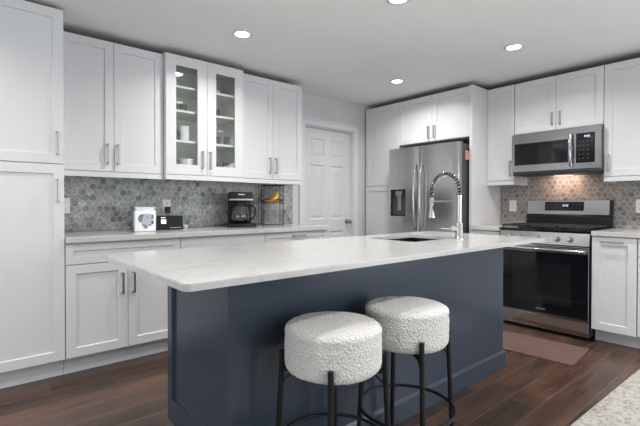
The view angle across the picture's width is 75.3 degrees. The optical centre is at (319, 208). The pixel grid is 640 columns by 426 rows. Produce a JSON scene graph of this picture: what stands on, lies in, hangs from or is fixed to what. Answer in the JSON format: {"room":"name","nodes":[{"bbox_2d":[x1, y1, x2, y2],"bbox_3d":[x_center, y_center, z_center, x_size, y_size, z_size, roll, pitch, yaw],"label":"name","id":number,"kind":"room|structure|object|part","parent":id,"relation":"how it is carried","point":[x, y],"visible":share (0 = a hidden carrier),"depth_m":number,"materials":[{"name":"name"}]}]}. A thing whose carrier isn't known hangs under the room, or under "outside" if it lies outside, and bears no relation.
{"room":"kitchen","nodes":[
{"label":"kitchen","id":0,"kind":"room"},
{"bbox_2d":[69,92,372,235],"bbox_3d":[-2.009,-0.107,3.269,7.907,2.406,0.140,0,1,-41],"label":"wall","id":1,"kind":"structure","parent":0,"point":[313,106],"depth_m":5.17,"materials":[{"name":"grey paint"}]},
{"bbox_2d":[63,31,162,180],"bbox_3d":[-1.650,-0.747,3.243,0.737,1.024,0.351,0,1,-41],"label":"upper cabinet","id":2,"kind":"object","parent":1,"relation":"attached to","point":[113,92],"visible":0.89,"depth_m":3.12,"materials":[{"name":"white paint"}]},
{"bbox_3d":[-1.704,-0.763,3.023,0.365,0.971,0.020,0,1,-41],"label":"door","id":3,"kind":"part","parent":2,"relation":"part of","materials":[{"name":"white paint"}]},
{"bbox_3d":[-1.581,-0.409,3.097,0.014,0.150,0.034,0,1,-41],"label":"handle","id":4,"kind":"part","parent":2,"relation":"part of","materials":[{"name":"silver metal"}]},
{"bbox_3d":[-1.565,-0.254,3.149,0.737,0.039,0.022,0,1,-41],"label":"light rail","id":5,"kind":"part","parent":2,"relation":"part of","materials":[{"name":"white paint"}]},
{"bbox_3d":[-1.528,-0.410,3.143,0.014,0.150,0.034,0,1,-41],"label":"handle","id":6,"kind":"part","parent":2,"relation":"part of","materials":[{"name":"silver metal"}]},
{"bbox_3d":[-1.425,-0.766,3.263,0.365,0.971,0.020,0,1,-41],"label":"door","id":7,"kind":"part","parent":2,"relation":"part of","materials":[{"name":"white paint"}]},
{"bbox_2d":[64,176,292,231],"bbox_3d":[-1.174,-0.054,3.887,2.285,0.455,0.008,0,1,-41],"label":"tile backsplash","id":8,"kind":"structure","parent":1,"relation":"attached to","point":[96,203],"depth_m":3.65,"materials":[{"name":"tile"}]},
{"bbox_2d":[64,198,69,212],"bbox_3d":[-1.968,-0.021,3.193,0.074,0.120,0.010,0,1,-41],"label":"wall outlet","id":9,"kind":"object","parent":8,"relation":"attached to","point":[66,200],"visible":0.56,"depth_m":3.20,"materials":[{"name":"white plastic"}]},
{"bbox_2d":[162,199,170,212],"bbox_3d":[-1.371,-0.020,3.705,0.074,0.120,0.010,0,1,-41],"label":"wall outlet","id":10,"kind":"object","parent":8,"relation":"attached to","point":[165,202],"visible":0.73,"depth_m":3.69,"materials":[{"name":"white plastic"}]},
{"bbox_2d":[165,207,170,212],"bbox_3d":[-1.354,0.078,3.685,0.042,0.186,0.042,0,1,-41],"label":"plug","id":11,"kind":"object","parent":10,"relation":"attached to","point":[167,209],"visible":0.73,"depth_m":3.67,"materials":[{"name":"black plastic"}]},
{"bbox_2d":[154,52,243,183],"bbox_3d":[-1.081,-0.754,3.699,0.712,1.030,0.401,0,1,-41],"label":"upper cabinet","id":12,"kind":"object","parent":1,"relation":"attached to","point":[190,85],"visible":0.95,"depth_m":3.64,"materials":[{"name":"white paint"}]},
{"bbox_2d":[179,126,189,140],"bbox_3d":[-1.185,-0.645,3.627,0.096,0.140,0.096,0,1,-41],"label":"pitcher","id":13,"kind":"object","parent":12,"relation":"on","point":[184,131],"visible":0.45,"depth_m":3.58,"materials":[{"name":"white ceramic"}]},
{"bbox_3d":[-1.114,-0.770,3.464,0.352,0.977,0.020,0,1,-41],"label":"door","id":14,"kind":"part","parent":12,"relation":"part of","materials":[{"name":"white paint"}]},
{"bbox_3d":[-1.208,-0.774,3.847,0.676,0.950,0.010,0,1,-41],"label":"panel","id":15,"kind":"part","parent":12,"relation":"part of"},
{"bbox_3d":[-0.996,-0.413,3.534,0.014,0.150,0.034,0,1,-41],"label":"handle","id":16,"kind":"part","parent":12,"relation":"part of","materials":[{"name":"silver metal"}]},
{"bbox_3d":[-0.980,-0.257,3.585,0.712,0.039,0.022,0,1,-41],"label":"light rail","id":17,"kind":"part","parent":12,"relation":"part of","materials":[{"name":"white paint"}]},
{"bbox_2d":[176,85,233,104],"bbox_3d":[-1.104,-1.021,3.723,0.668,0.018,0.303,0,1,-41],"label":"shelf","id":18,"kind":"object","parent":12,"relation":"attached to","point":[183,93],"depth_m":3.75,"materials":[{"name":"white wood"}]},
{"bbox_2d":[176,109,233,124],"bbox_3d":[-1.104,-0.819,3.725,0.668,0.018,0.303,0,1,-41],"label":"shelf","id":19,"kind":"object","parent":12,"relation":"attached to","point":[182,116],"depth_m":3.76,"materials":[{"name":"white wood"}]},
{"bbox_2d":[176,140,233,150],"bbox_3d":[-1.105,-0.567,3.728,0.668,0.018,0.303,0,1,-41],"label":"shelf","id":20,"kind":"object","parent":12,"relation":"attached to","point":[184,145],"depth_m":3.75,"materials":[{"name":"white wood"}]},
{"bbox_3d":[-0.844,-0.772,3.695,0.352,0.977,0.020,0,1,-41],"label":"door","id":21,"kind":"part","parent":12,"relation":"part of","materials":[{"name":"white paint"}]},
{"bbox_2d":[227,73,301,185],"bbox_3d":[-0.551,-0.756,4.186,0.718,1.024,0.351,0,1,-41],"label":"upper cabinet","id":22,"kind":"object","parent":1,"relation":"attached to","point":[272,110],"visible":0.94,"depth_m":4.07,"materials":[{"name":"white paint"}]},
{"bbox_3d":[-0.602,-0.772,3.969,0.355,0.971,0.020,0,1,-41],"label":"door","id":23,"kind":"part","parent":22,"relation":"part of","materials":[{"name":"white paint"}]},
{"bbox_3d":[-0.483,-0.418,4.040,0.014,0.150,0.034,0,1,-41],"label":"handle","id":24,"kind":"part","parent":22,"relation":"part of","materials":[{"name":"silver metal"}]},
{"bbox_3d":[-0.466,-0.262,4.091,0.718,0.039,0.022,0,1,-41],"label":"light rail","id":25,"kind":"part","parent":22,"relation":"part of","materials":[{"name":"white paint"}]},
{"bbox_3d":[-0.429,-0.419,4.086,0.014,0.150,0.034,0,1,-41],"label":"handle","id":26,"kind":"part","parent":22,"relation":"part of","materials":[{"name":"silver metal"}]},
{"bbox_3d":[-0.330,-0.774,4.202,0.355,0.971,0.020,0,1,-41],"label":"door","id":27,"kind":"part","parent":22,"relation":"part of","materials":[{"name":"white paint"}]},
{"bbox_2d":[305,127,351,237],"bbox_3d":[0.102,0.059,5.014,0.773,2.018,0.123,0,1,-41],"label":"door","id":28,"kind":"structure","parent":1,"relation":"in","point":[327,152],"depth_m":5.05,"materials":[{"name":"paint"}]},
{"bbox_2d":[299,116,358,235],"bbox_3d":[0.087,0.016,5.038,0.959,2.128,0.146,0,1,-41],"label":"trim","id":29,"kind":"structure","parent":1,"relation":"attached to","point":[309,121],"depth_m":5.22,"materials":[{"name":"paint"}]},
{"bbox_2d":[0,320,639,425],"bbox_3d":[0.369,1.179,0.508,8.207,0.100,7.470,0,1,-41],"label":"floor","id":30,"kind":"structure","parent":0,"point":[529,390],"depth_m":2.46,"materials":[{"name":"brown wood"}]},
{"bbox_2d":[0,0,64,388],"bbox_3d":[-2.086,-0.090,2.686,0.652,2.383,0.635,0,1,-41],"label":"pantry cabinet","id":31,"kind":"object","parent":30,"relation":"on","point":[32,260],"visible":1,"depth_m":2.58,"materials":[{"name":"white paint"}]},
{"bbox_3d":[-1.907,-0.779,2.471,0.648,0.984,0.020,0,1,-41],"label":"door","id":32,"kind":"part","parent":31,"relation":"part of","materials":[{"name":"white paint"}]},
{"bbox_3d":[-1.908,0.352,2.483,0.648,1.262,0.020,0,1,-41],"label":"door","id":33,"kind":"part","parent":31,"relation":"part of","materials":[{"name":"white paint"}]},
{"bbox_3d":[-1.670,-0.417,2.643,0.014,0.150,0.034,0,1,-41],"label":"handle","id":34,"kind":"part","parent":31,"relation":"part of","materials":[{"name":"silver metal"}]},
{"bbox_3d":[-1.670,-0.115,2.647,0.014,0.150,0.034,0,1,-41],"label":"handle","id":35,"kind":"part","parent":31,"relation":"part of","materials":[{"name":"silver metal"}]},
{"bbox_2d":[64,238,179,373],"bbox_3d":[-1.547,0.660,3.157,0.765,0.873,0.635,0,1,-41],"label":"base cabinet","id":36,"kind":"object","parent":30,"relation":"on","point":[114,313],"visible":0.8,"depth_m":2.88,"materials":[{"name":"white paint"}]},
{"bbox_3d":[-1.514,0.676,2.825,0.379,0.606,0.020,0,1,-41],"label":"door","id":37,"kind":"part","parent":36,"relation":"part of","materials":[{"name":"white paint"}]},
{"bbox_3d":[-1.368,0.300,2.946,0.761,0.131,0.020,0,1,-41],"label":"drawer","id":38,"kind":"part","parent":36,"relation":"part of","materials":[{"name":"white paint"}]},
{"bbox_3d":[-1.380,0.523,2.903,0.014,0.150,0.034,0,1,-41],"label":"handle","id":39,"kind":"part","parent":36,"relation":"part of","materials":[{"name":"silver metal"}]},
{"bbox_3d":[-1.322,0.522,2.953,0.014,0.150,0.034,0,1,-41],"label":"handle","id":40,"kind":"part","parent":36,"relation":"part of","materials":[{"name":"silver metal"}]},
{"bbox_3d":[-1.224,0.674,3.074,0.379,0.606,0.020,0,1,-41],"label":"door","id":41,"kind":"part","parent":36,"relation":"part of","materials":[{"name":"white paint"}]},
{"bbox_2d":[64,223,330,242],"bbox_3d":[-0.965,0.197,3.649,2.296,0.038,0.627,0,1,-41],"label":"countertop","id":42,"kind":"structure","parent":36,"relation":"on","point":[106,235],"depth_m":3.26,"materials":[{"name":"white stone"}]},
{"bbox_2d":[133,207,155,231],"bbox_3d":[-1.381,0.086,3.262,0.156,0.193,0.102,0,1,-31],"label":"jar","id":43,"kind":"object","parent":42,"relation":"on","point":[144,218],"visible":0.99,"depth_m":3.22,"materials":[{"name":"white ceramic"}]},
{"bbox_3d":[-1.381,0.002,3.262,0.148,0.026,0.096,0,1,-31],"label":"lid","id":44,"kind":"part","parent":43,"relation":"part of","materials":[{"name":"white ceramic"}]},
{"bbox_2d":[156,215,182,229],"bbox_3d":[-1.277,0.120,3.525,0.199,0.118,0.099,0,1,-35],"label":"clock radio","id":45,"kind":"object","parent":42,"relation":"on","point":[167,222],"visible":1,"depth_m":3.49,"materials":[{"name":"black plastic"}]},
{"bbox_2d":[226,192,256,227],"bbox_3d":[-0.754,0.011,3.957,0.272,0.328,0.318,0,1,-15],"label":"coffee maker","id":46,"kind":"object","parent":42,"relation":"on","point":[239,203],"visible":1,"depth_m":3.83,"materials":[{"name":"black plastic"}]},
{"bbox_3d":[-0.779,-0.007,4.020,0.220,0.292,0.104,0,1,-15],"label":"water tank","id":47,"kind":"part","parent":46,"relation":"part of","materials":[{"name":"black plastic"}]},
{"bbox_3d":[-0.708,0.027,3.891,0.202,0.162,0.141,0,1,-15],"label":"carafe handle","id":48,"kind":"part","parent":46,"relation":"part of","materials":[{"name":"black plastic"}]},
{"bbox_2d":[261,185,283,224],"bbox_3d":[-0.490,-0.032,4.250,0.205,0.409,0.149,0,1,-19],"label":"rack","id":49,"kind":"object","parent":42,"relation":"on","point":[274,211],"visible":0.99,"depth_m":4.21,"materials":[{"name":"grey metal"}]},
{"bbox_2d":[265,192,277,202],"bbox_3d":[-0.488,-0.113,4.205,0.133,0.112,0.039,0,1,-19],"label":"banana","id":50,"kind":"object","parent":49,"relation":"in","point":[276,195],"visible":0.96,"depth_m":4.20,"materials":[{"name":"yellow food"}]},
{"bbox_2d":[261,199,282,203],"bbox_3d":[-0.490,-0.071,4.250,0.202,0.042,0.146,0,1,-19],"label":"basket","id":51,"kind":"object","parent":49,"relation":"on","point":[280,201],"depth_m":4.20,"materials":[{"name":"grey metal"}]},
{"bbox_2d":[262,209,282,223],"bbox_3d":[-0.490,0.080,4.251,0.202,0.150,0.146,0,1,-19],"label":"basket","id":52,"kind":"object","parent":49,"relation":"on","point":[274,211],"depth_m":4.20,"materials":[{"name":"grey metal"}]},
{"bbox_2d":[180,233,264,247],"bbox_3d":[-0.964,0.656,3.657,0.762,0.873,0.635,0,1,-41],"label":"base cabinet","id":53,"kind":"object","parent":30,"relation":"on","point":[201,241],"visible":0.02,"depth_m":3.41,"materials":[{"name":"white paint"}]},
{"bbox_2d":[264,230,327,241],"bbox_3d":[-0.390,0.651,4.149,0.743,0.873,0.635,0,1,-41],"label":"base cabinet","id":54,"kind":"object","parent":30,"relation":"on","point":[314,234],"visible":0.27,"depth_m":3.91,"materials":[{"name":"white paint"}]},
{"bbox_2d":[276,311,390,425],"bbox_3d":[0.048,0.766,1.538,0.421,0.704,0.421,0,1,33],"label":"bar stool","id":55,"kind":"object","parent":30,"relation":"on","point":[332,349],"visible":1,"depth_m":1.41,"materials":[{"name":"beige fabric"}]},
{"bbox_3d":[-0.156,0.823,1.552,0.048,0.589,0.020,0,1,4],"label":"leg","id":56,"kind":"part","parent":55,"relation":"part of","materials":[{"name":"black metal"}]},
{"bbox_3d":[0.034,0.826,1.334,0.021,0.589,0.048,0,1,4],"label":"leg","id":57,"kind":"part","parent":55,"relation":"part of","materials":[{"name":"black metal"}]},
{"bbox_3d":[0.049,0.501,1.535,0.359,0.176,0.360,0,1,4],"label":"seat","id":58,"kind":"part","parent":55,"relation":"part of","materials":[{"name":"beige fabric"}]},
{"bbox_3d":[0.062,0.821,1.742,0.021,0.589,0.048,0,1,4],"label":"leg","id":59,"kind":"part","parent":55,"relation":"part of","materials":[{"name":"black metal"}]},
{"bbox_3d":[0.252,0.824,1.524,0.048,0.589,0.020,0,1,4],"label":"leg","id":60,"kind":"part","parent":55,"relation":"part of","materials":[{"name":"black metal"}]},
{"bbox_2d":[168,247,505,425],"bbox_3d":[0.279,0.661,2.448,2.148,0.892,0.641,0,1,-41],"label":"kitchen island","id":61,"kind":"object","parent":30,"relation":"on","point":[225,343],"visible":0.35,"depth_m":1.86,"materials":[{"name":"blue paint"}]},
{"bbox_3d":[-0.522,0.668,1.748,0.020,0.892,0.592,0,1,-41],"label":"panel","id":62,"kind":"part","parent":61,"relation":"part of","materials":[{"name":"blue paint"}]},
{"bbox_2d":[103,231,544,291],"bbox_3d":[0.260,0.206,2.248,2.415,0.022,0.900,0,1,-41],"label":"island countertop","id":63,"kind":"structure","parent":61,"relation":"on","point":[210,267],"depth_m":1.75,"materials":[{"name":"white stone"}]},
{"bbox_2d":[388,238,439,241],"bbox_3d":[0.604,0.325,2.689,0.509,0.222,0.394,0,1,-41],"label":"sink","id":64,"kind":"object","parent":63,"relation":"in","point":[400,239],"visible":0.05,"depth_m":2.94,"materials":[{"name":"grey metal"}]},
{"bbox_2d":[428,171,463,238],"bbox_3d":[0.793,-0.027,2.674,0.118,0.436,0.260,0,1,-41],"label":"kitchen faucet","id":65,"kind":"object","parent":63,"relation":"on","point":[458,228],"visible":1,"depth_m":2.62,"materials":[{"name":"silver metal"}]},
{"bbox_3d":[0.822,0.130,2.622,0.115,0.038,0.038,0,1,3],"label":"lever handle","id":66,"kind":"part","parent":65,"relation":"part of","materials":[{"name":"silver metal"}]},
{"bbox_3d":[0.879,0.052,2.618,0.062,0.280,0.062,0,1,-41],"label":"post","id":67,"kind":"part","parent":65,"relation":"part of","materials":[{"name":"silver metal"}]},
{"bbox_3d":[0.313,1.052,2.413,2.148,0.111,0.537,0,1,-41],"label":"molding","id":68,"kind":"part","parent":61,"relation":"part of","materials":[{"name":"blue paint"}]},
{"bbox_3d":[1.082,0.655,3.125,0.020,0.892,0.592,0,1,-41],"label":"panel","id":69,"kind":"part","parent":61,"relation":"part of","materials":[{"name":"blue paint"}]},
{"bbox_2d":[366,102,406,234],"bbox_3d":[0.997,-0.101,5.368,0.601,2.355,0.538,0,1,-41],"label":"pantry cabinet","id":70,"kind":"object","parent":30,"relation":"on","point":[382,123],"visible":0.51,"depth_m":5.21,"materials":[{"name":"white paint"}]},
{"bbox_3d":[0.776,0.341,5.183,0.020,1.233,0.536,0,1,-41],"label":"door","id":71,"kind":"part","parent":70,"relation":"part of","materials":[{"name":"white paint"}]},
{"bbox_3d":[0.777,-0.776,5.170,0.020,0.985,0.536,0,1,-41],"label":"door","id":72,"kind":"part","parent":70,"relation":"part of","materials":[{"name":"white paint"}]},
{"bbox_2d":[357,296,455,425],"bbox_3d":[0.378,0.763,1.820,0.420,0.705,0.420,0,1,30],"label":"bar stool","id":73,"kind":"object","parent":30,"relation":"on","point":[418,327],"visible":0.9,"depth_m":1.68,"materials":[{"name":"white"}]},
{"bbox_3d":[0.175,0.821,1.797,0.048,0.589,0.020,0,1,-6],"label":"leg","id":74,"kind":"part","parent":73,"relation":"part of","materials":[{"name":"black metal"}]},
{"bbox_3d":[0.355,0.819,2.023,0.021,0.589,0.048,0,1,-6],"label":"leg","id":75,"kind":"part","parent":73,"relation":"part of","materials":[{"name":"black metal"}]},
{"bbox_3d":[0.379,0.498,1.817,0.359,0.176,0.360,0,1,-6],"label":"seat","id":76,"kind":"part","parent":73,"relation":"part of","materials":[{"name":"beige fabric"}]},
{"bbox_3d":[0.401,0.823,1.617,0.021,0.589,0.048,0,1,-6],"label":"leg","id":77,"kind":"part","parent":73,"relation":"part of","materials":[{"name":"black metal"}]},
{"bbox_3d":[0.581,0.821,1.843,0.048,0.589,0.020,0,1,-6],"label":"leg","id":78,"kind":"part","parent":73,"relation":"part of","materials":[{"name":"black metal"}]},
{"bbox_2d":[389,141,468,233],"bbox_3d":[1.329,0.197,4.707,0.753,1.775,0.901,0,1,-41],"label":"refrigerator","id":79,"kind":"object","parent":30,"relation":"on","point":[412,170],"visible":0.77,"depth_m":4.45,"materials":[{"name":"grey metal"}]},
{"bbox_3d":[0.961,-0.148,4.699,0.068,1.066,0.428,0,1,-41],"label":"door","id":80,"kind":"part","parent":79,"relation":"part of","materials":[{"name":"silver metal"}]},
{"bbox_3d":[1.032,-0.118,4.528,0.073,0.734,0.022,0,1,-41],"label":"handle","id":81,"kind":"part","parent":79,"relation":"part of","materials":[{"name":"silver metal"}]},
{"bbox_3d":[1.084,-0.118,4.467,0.073,0.734,0.022,0,1,-41],"label":"handle","id":82,"kind":"part","parent":79,"relation":"part of","materials":[{"name":"silver metal"}]},
{"bbox_3d":[1.256,-0.144,4.356,0.068,1.066,0.469,0,1,-41],"label":"door","id":83,"kind":"part","parent":79,"relation":"part of","materials":[{"name":"silver metal"}]},
{"bbox_2d":[465,149,468,159],"bbox_3d":[1.524,-0.555,4.262,0.090,0.110,0.019,0,1,-41],"label":"sticker","id":84,"kind":"object","parent":79,"relation":"hanging from","point":[467,150],"visible":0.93,"depth_m":4.25,"materials":[{"name":"paper"}]},
{"bbox_2d":[469,84,500,232],"bbox_3d":[1.776,-0.088,4.445,0.626,2.351,0.028,0,1,-41],"label":"panel","id":85,"kind":"object","parent":30,"relation":"on","point":[484,200],"visible":0.5,"depth_m":4.33,"materials":[{"name":"white paint"}]},
{"bbox_2d":[471,230,499,234],"bbox_3d":[1.842,0.653,4.291,0.635,0.873,0.301,0,1,-41],"label":"base cabinet","id":86,"kind":"object","parent":30,"relation":"on","point":[488,232],"visible":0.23,"depth_m":4.10,"materials":[{"name":"white paint"}]},
{"bbox_2d":[470,224,511,230],"bbox_3d":[1.866,0.194,4.302,0.660,0.038,0.306,0,1,-41],"label":"countertop","id":87,"kind":"structure","parent":86,"relation":"on","point":[492,227],"depth_m":4.11,"materials":[{"name":"white stone"}]},
{"bbox_2d":[503,330,589,365],"bbox_3d":[1.651,1.095,3.344,0.476,0.008,0.800,-1,1,-45],"label":"kitchen mat","id":88,"kind":"object","parent":30,"relation":"on","point":[558,352],"visible":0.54,"depth_m":3.23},
{"bbox_2d":[500,200,613,339],"bbox_3d":[2.184,0.509,3.872,0.732,1.171,0.752,0,1,-41],"label":"gas range","id":89,"kind":"object","parent":30,"relation":"on","point":[547,285],"visible":0.9,"depth_m":3.69,"materials":[{"name":"silver metal"}]},
{"bbox_3d":[1.933,0.359,3.654,0.068,0.032,0.704,0,1,-41],"label":"handle","id":90,"kind":"part","parent":89,"relation":"part of","materials":[{"name":"silver metal"}]},
{"bbox_3d":[1.970,0.260,3.685,0.029,0.103,0.748,0,1,-41],"label":"control panel","id":91,"kind":"part","parent":89,"relation":"part of","materials":[{"name":"silver metal"}]},
{"bbox_3d":[1.957,0.656,3.679,0.003,0.542,0.740,0,1,-41],"label":"door glass","id":92,"kind":"part","parent":89,"relation":"part of","materials":[{"name":"black glass"}]},
{"bbox_3d":[1.970,1.000,3.694,0.025,0.123,0.744,0,1,-41],"label":"storage drawer","id":93,"kind":"part","parent":89,"relation":"part of","materials":[{"name":"silver metal"}]},
{"bbox_3d":[1.969,0.628,3.689,0.029,0.612,0.744,0,1,-41],"label":"oven door","id":94,"kind":"part","parent":89,"relation":"part of","materials":[{"name":"black glass"}]},
{"bbox_2d":[500,222,606,233],"bbox_3d":[2.186,0.176,3.869,0.582,0.052,0.752,0,1,-41],"label":"cooktop","id":95,"kind":"object","parent":89,"relation":"in","point":[526,227],"depth_m":3.78,"materials":[{"name":"black glass"}]},
{"bbox_3d":[2.027,0.261,3.573,0.051,0.055,0.054,0,1,-41],"label":"knob","id":96,"kind":"part","parent":89,"relation":"part of","materials":[{"name":"silver metal"}]},
{"bbox_3d":[2.093,0.262,3.496,0.051,0.055,0.054,0,1,-41],"label":"knob","id":97,"kind":"part","parent":89,"relation":"part of","materials":[{"name":"silver metal"}]},
{"bbox_2d":[570,369,639,425],"bbox_3d":[1.597,1.116,1.276,3.560,0.011,1.700,0,1,-39],"label":"area rug","id":98,"kind":"object","parent":30,"relation":"on","point":[621,407],"visible":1,"depth_m":2.27,"materials":[{"name":"beige carpet"}]},
{"bbox_2d":[591,236,639,348],"bbox_3d":[2.542,0.662,3.474,0.635,0.873,0.303,0,1,-41],"label":"base cabinet","id":99,"kind":"object","parent":30,"relation":"on","point":[614,303],"visible":1,"depth_m":3.29,"materials":[{"name":"white paint"}]},
{"bbox_3d":[2.308,0.270,3.282,0.034,0.014,0.150,0,1,-41],"label":"handle","id":100,"kind":"part","parent":99,"relation":"part of","materials":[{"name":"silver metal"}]},
{"bbox_2d":[637,238,639,336],"bbox_3d":[2.803,0.666,3.171,0.635,0.873,0.488,0,1,-41],"label":"base cabinet","id":101,"kind":"object","parent":30,"relation":"on","point":[638,316],"visible":1,"depth_m":3.17,"materials":[{"name":"white paint"}]},
{"bbox_2d":[591,228,639,237],"bbox_3d":[2.725,0.206,3.301,0.660,0.038,0.798,0,1,-41],"label":"countertop","id":102,"kind":"structure","parent":101,"relation":"on","point":[614,232],"depth_m":3.32,"materials":[{"name":"white stone"}]},
{"bbox_3d":[2.595,0.305,2.989,0.020,0.131,0.484,0,1,-41],"label":"drawer","id":103,"kind":"part","parent":101,"relation":"part of","materials":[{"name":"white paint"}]},
{"bbox_2d":[24,0,639,107],"bbox_3d":[0.372,-1.327,0.481,8.207,0.100,7.470,0,1,-41],"label":"ceiling","id":104,"kind":"structure","parent":0,"point":[350,51],"depth_m":3.15,"materials":[{"name":"paint"}]},
{"bbox_2d":[232,29,252,37],"bbox_3d":[-0.582,-1.301,3.099,0.156,0.008,0.156,0,1,-41],"label":"recessed light","id":105,"kind":"object","parent":104,"relation":"in","point":[239,33],"visible":1,"depth_m":3.08,"materials":[{"name":"paint"}]},
{"bbox_2d":[389,79,404,83],"bbox_3d":[0.796,-1.312,4.282,0.156,0.008,0.156,0,1,-41],"label":"recessed light","id":106,"kind":"object","parent":104,"relation":"in","point":[395,81],"visible":1,"depth_m":4.28,"materials":[{"name":"paint"}]},
{"bbox_2d":[386,0,409,4],"bbox_3d":[0.486,-1.294,2.562,0.156,0.008,0.156,0,1,-41],"label":"recessed light","id":107,"kind":"object","parent":104,"relation":"in","point":[393,2],"visible":1,"depth_m":2.59,"materials":[{"name":"paint"}]},
{"bbox_2d":[503,43,524,50],"bbox_3d":[1.567,-1.301,3.349,0.156,0.008,0.156,0,1,-41],"label":"recessed light","id":108,"kind":"object","parent":104,"relation":"in","point":[515,46],"visible":1,"depth_m":3.33,"materials":[{"name":"paint"}]},
{"bbox_2d":[528,174,632,228],"bbox_3d":[3.428,-0.098,3.110,0.140,2.406,7.460,0,1,-41],"label":"wall","id":109,"kind":"structure","parent":0,"point":[589,174],"depth_m":4.09,"materials":[{"name":"grey paint"}]},
{"bbox_2d":[399,86,469,146],"bbox_3d":[1.460,-1.010,4.793,0.635,0.524,0.915,0,1,-41],"label":"upper cabinet","id":110,"kind":"object","parent":109,"relation":"attached to","point":[443,117],"visible":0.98,"depth_m":4.57,"materials":[{"name":"white paint"}]},
{"bbox_3d":[1.103,-1.008,4.789,0.020,0.512,0.454,0,1,-41],"label":"door","id":111,"kind":"part","parent":110,"relation":"part of","materials":[{"name":"white paint"}]},
{"bbox_3d":[1.401,-1.004,4.441,0.020,0.512,0.454,0,1,-41],"label":"door","id":112,"kind":"part","parent":110,"relation":"part of","materials":[{"name":"white paint"}]},
{"bbox_2d":[487,84,527,185],"bbox_3d":[1.985,-0.754,4.405,0.352,1.022,0.288,0,1,-41],"label":"upper cabinet","id":113,"kind":"object","parent":109,"relation":"attached to","point":[501,101],"visible":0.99,"depth_m":4.32,"materials":[{"name":"white paint"}]},
{"bbox_3d":[1.884,-0.262,4.325,0.022,0.039,0.288,0,1,-41],"label":"light rail","id":114,"kind":"part","parent":113,"relation":"part of","materials":[{"name":"white paint"}]},
{"bbox_3d":[1.885,-0.772,4.319,0.020,0.969,0.284,0,1,-41],"label":"door","id":115,"kind":"part","parent":113,"relation":"part of","materials":[{"name":"white paint"}]},
{"bbox_3d":[2.093,-0.261,4.326,0.296,0.039,0.018,0,1,-41],"label":"light rail","id":116,"kind":"part","parent":113,"relation":"part of","materials":[{"name":"white paint"}]},
{"bbox_2d":[515,65,604,134],"bbox_3d":[2.332,-0.999,3.998,0.352,0.522,0.770,0,1,-41],"label":"upper cabinet","id":117,"kind":"object","parent":109,"relation":"attached to","point":[575,99],"visible":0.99,"depth_m":3.87,"materials":[{"name":"white paint"}]},
{"bbox_3d":[2.107,-0.999,4.058,0.020,0.508,0.381,0,1,-41],"label":"door","id":118,"kind":"part","parent":117,"relation":"part of","materials":[{"name":"white paint"}]},
{"bbox_2d":[512,125,603,176],"bbox_3d":[2.294,-0.522,3.966,0.454,0.406,0.767,0,1,-41],"label":"microwave","id":119,"kind":"object","parent":117,"relation":"attached to","point":[580,150],"visible":1,"depth_m":3.82,"materials":[{"name":"grey metal"}]},
{"bbox_3d":[2.247,-0.526,3.720,0.062,0.304,0.027,0,1,-41],"label":"handle","id":120,"kind":"part","parent":119,"relation":"part of","materials":[{"name":"silver metal"}]},
{"bbox_3d":[2.340,-0.537,3.656,0.002,0.263,0.147,0,1,-41],"label":"control panel","id":121,"kind":"part","parent":119,"relation":"part of","materials":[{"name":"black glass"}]},
{"bbox_3d":[2.357,-0.996,3.766,0.020,0.508,0.381,0,1,-41],"label":"door","id":122,"kind":"part","parent":117,"relation":"part of","materials":[{"name":"white paint"}]},
{"bbox_2d":[501,174,639,228],"bbox_3d":[2.635,-0.070,3.919,0.008,0.497,1.879,0,1,-41],"label":"tile backsplash","id":123,"kind":"structure","parent":109,"relation":"attached to","point":[624,194],"depth_m":4.06,"materials":[{"name":"tile"}]},
{"bbox_2d":[509,200,515,210],"bbox_3d":[2.104,-0.027,4.523,0.010,0.120,0.074,0,1,-41],"label":"wall outlet","id":124,"kind":"object","parent":123,"relation":"attached to","point":[512,203],"visible":1,"depth_m":4.52,"materials":[{"name":"white plastic"}]},
{"bbox_2d":[636,199,639,212],"bbox_3d":[2.839,-0.020,3.667,0.010,0.120,0.074,0,1,-41],"label":"wall outlet","id":125,"kind":"object","parent":123,"relation":"attached to","point":[637,200],"visible":1,"depth_m":3.68,"materials":[{"name":"white plastic"}]},
{"bbox_2d":[603,57,639,182],"bbox_3d":[2.720,-0.744,3.548,0.352,1.022,0.418,0,1,-41],"label":"upper cabinet","id":126,"kind":"object","parent":109,"relation":"attached to","point":[622,78],"visible":1,"depth_m":3.52,"materials":[{"name":"white paint"}]},
{"bbox_3d":[2.485,-0.396,3.581,0.034,0.150,0.014,0,1,-41],"label":"handle","id":127,"kind":"part","parent":126,"relation":"part of","materials":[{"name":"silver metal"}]},
{"bbox_3d":[2.619,-0.252,3.468,0.022,0.039,0.418,0,1,-41],"label":"light rail","id":128,"kind":"part","parent":126,"relation":"part of","materials":[{"name":"white paint"}]},
{"bbox_3d":[-1.159,-0.362,3.613,0.160,0.045,0.160,0,1,-41],"label":"bowl","id":129,"kind":"object","parent":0,"visible":0},
{"bbox_2d":[177,161,195,163],"bbox_3d":[-1.159,-0.382,3.613,0.160,0.045,0.160,0,1,-41],"label":"bowl","id":130,"kind":"object","parent":129,"relation":"on","point":[189,162],"visible":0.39,"depth_m":3.55,"materials":[{"name":"white ceramic"}]},
{"bbox_2d":[177,159,195,161],"bbox_3d":[-1.159,-0.402,3.613,0.160,0.045,0.160,0,1,-41],"label":"bowl","id":131,"kind":"object","parent":130,"relation":"on","point":[194,160],"visible":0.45,"depth_m":3.55,"materials":[{"name":"white ceramic"}]}
]}

